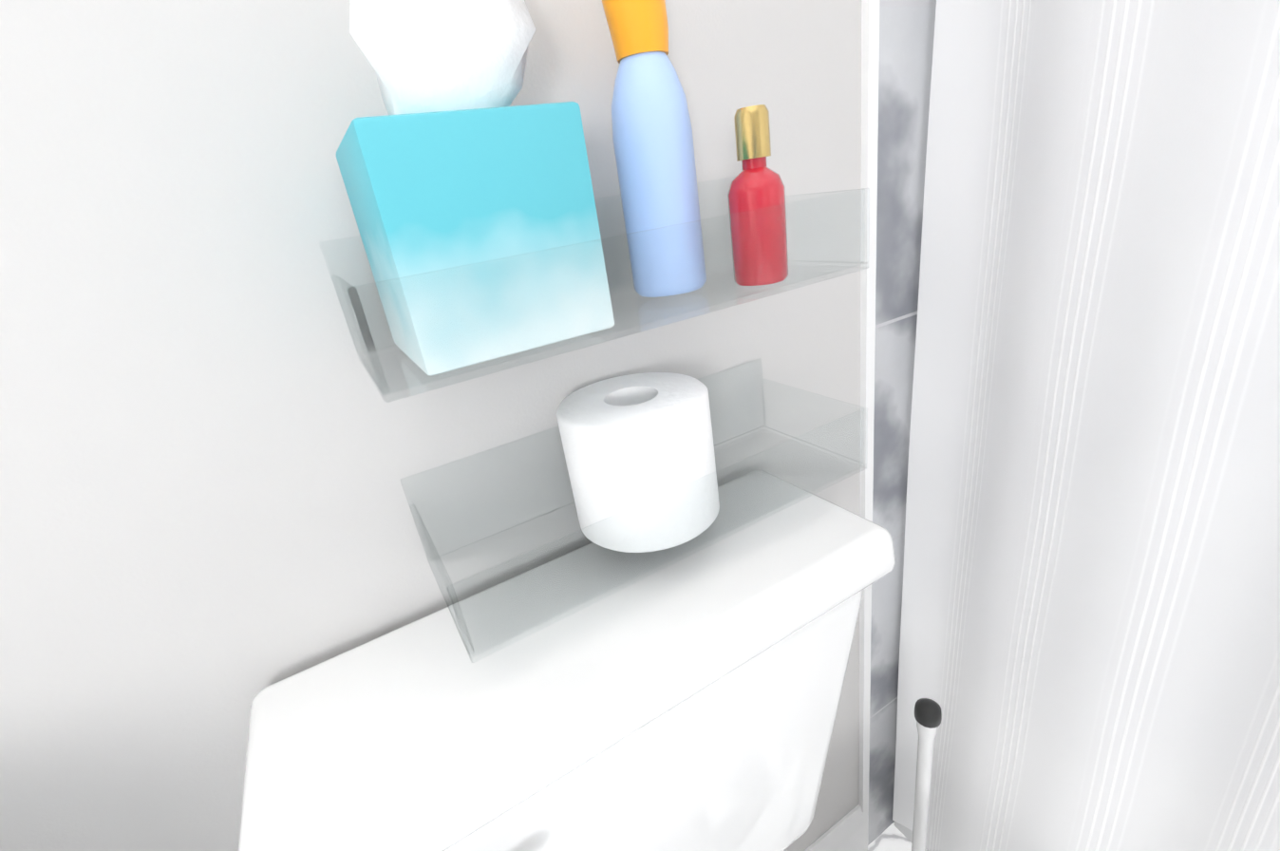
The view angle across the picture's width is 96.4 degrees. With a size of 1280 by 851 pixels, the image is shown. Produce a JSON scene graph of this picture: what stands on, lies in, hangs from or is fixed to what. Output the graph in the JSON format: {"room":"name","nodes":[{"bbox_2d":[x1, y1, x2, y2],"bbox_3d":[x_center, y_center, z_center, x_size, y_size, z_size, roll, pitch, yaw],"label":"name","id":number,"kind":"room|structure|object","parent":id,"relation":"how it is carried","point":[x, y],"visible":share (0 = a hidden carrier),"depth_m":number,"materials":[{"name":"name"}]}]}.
{"room":"bathroom","nodes":[
{"label":"bathroom","id":0,"kind":"room"},
{"bbox_2d":[0,0,861,850],"bbox_3d":[-0.563,-0.100,0.194,1.746,2.350,0.100,-20,25,-25],"label":"wall","id":1,"kind":"structure","parent":0,"point":[215,448],"depth_m":0.37,"materials":[{"name":"grey paint"}]},
{"bbox_2d":[320,177,869,662],"bbox_3d":[-0.003,-0.038,0.415,0.340,0.240,0.128,-20,25,-25],"label":"shelf","id":2,"kind":"object","parent":1,"relation":"attached to","point":[649,301],"visible":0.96,"depth_m":0.39,"materials":[{"name":"clear glass"}]},
{"bbox_2d":[336,0,614,376],"bbox_3d":[-0.102,-0.152,0.318,0.112,0.212,0.110,-20,25,-25],"label":"tissue box","id":3,"kind":"object","parent":2,"relation":"on","point":[452,159],"visible":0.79,"depth_m":0.29,"materials":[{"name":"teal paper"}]},
{"bbox_2d":[556,372,719,552],"bbox_3d":[0.001,0.024,0.437,0.112,0.100,0.112,-20,25,-25],"label":"paper roll","id":4,"kind":"object","parent":2,"relation":"on","point":[631,441],"visible":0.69,"depth_m":0.40,"materials":[{"name":"white paper"}]},
{"bbox_2d":[601,0,706,297],"bbox_3d":[0.007,-0.207,0.385,0.054,0.230,0.054,-20,25,-25],"label":"spray bottle","id":5,"kind":"object","parent":2,"relation":"on","point":[652,139],"visible":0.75,"depth_m":0.37,"materials":[{"name":"blue plastic"}]},
{"bbox_2d":[727,104,788,285],"bbox_3d":[0.079,-0.153,0.388,0.038,0.110,0.038,-20,25,-25],"label":"bottle","id":6,"kind":"object","parent":2,"relation":"on","point":[757,182],"visible":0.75,"depth_m":0.38,"materials":[{"name":"plastic"},{"name":"gold"}]},
{"bbox_2d":[804,804,867,850],"bbox_3d":[0.011,0.792,0.759,0.835,0.127,0.014,-20,25,-25],"label":"baseboard","id":7,"kind":"structure","parent":1,"relation":"attached to","point":[848,831],"depth_m":0.90,"materials":[{"name":"white"}]},
{"bbox_2d":[858,0,879,842],"bbox_3d":[0.209,-0.354,0.520,0.014,2.350,0.008,-20,25,-25],"label":"trim","id":8,"kind":"structure","parent":1,"relation":"attached to","point":[870,36],"depth_m":0.61,"materials":[{"name":"white"}]},
{"bbox_2d":[867,0,936,845],"bbox_3d":[0.588,-0.515,0.766,0.954,2.350,0.100,-20,25,-25],"label":"shower wall tile","id":9,"kind":"structure","parent":1,"relation":"attached to","point":[906,38],"depth_m":0.65,"materials":[{"name":"tile"}]},
{"bbox_3d":[0.565,-0.833,-0.335,0.060,0.060,1.518,-20,25,-25],"label":"curtain rod","id":10,"kind":"object","parent":9,"relation":"attached to","visible":0},
{"bbox_2d":[892,0,1279,850],"bbox_3d":[0.667,0.001,0.002,0.088,1.850,1.472,-20,25,-25],"label":"shower curtain","id":11,"kind":"object","parent":10,"relation":"hanging from","point":[1090,630],"visible":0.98,"depth_m":0.51,"materials":[{"name":"fabric"}]},
{"bbox_2d":[867,822,911,850],"bbox_3d":[0.520,1.127,0.032,2.700,0.080,2.100,-20,25,-25],"label":"floor","id":12,"kind":"structure","parent":0,"point":[892,837],"depth_m":0.97,"materials":[{"name":"tile"}]},
{"bbox_2d":[238,470,895,850],"bbox_3d":[0.158,0.566,0.354,0.462,0.805,0.693,-20,25,-25],"label":"toilet","id":13,"kind":"object","parent":12,"relation":"on","point":[688,702],"visible":0.85,"depth_m":0.39,"materials":[{"name":"white ceramic"}]},
{"bbox_2d":[894,821,928,850],"bbox_3d":[1.118,0.547,0.443,0.773,0.500,1.518,-20,25,-25],"label":"bathtub","id":14,"kind":"object","parent":12,"relation":"on","point":[906,832],"visible":0.04,"depth_m":0.97,"materials":[{"name":"white ceramic"}]},
{"bbox_2d":[911,697,941,850],"bbox_3d":[0.365,0.543,0.747,0.104,0.491,0.104,-20,25,-25],"label":"toilet brush","id":15,"kind":"object","parent":12,"relation":"on","point":[928,714],"visible":1,"depth_m":0.68,"materials":[{"name":"white plastic"}]}
]}

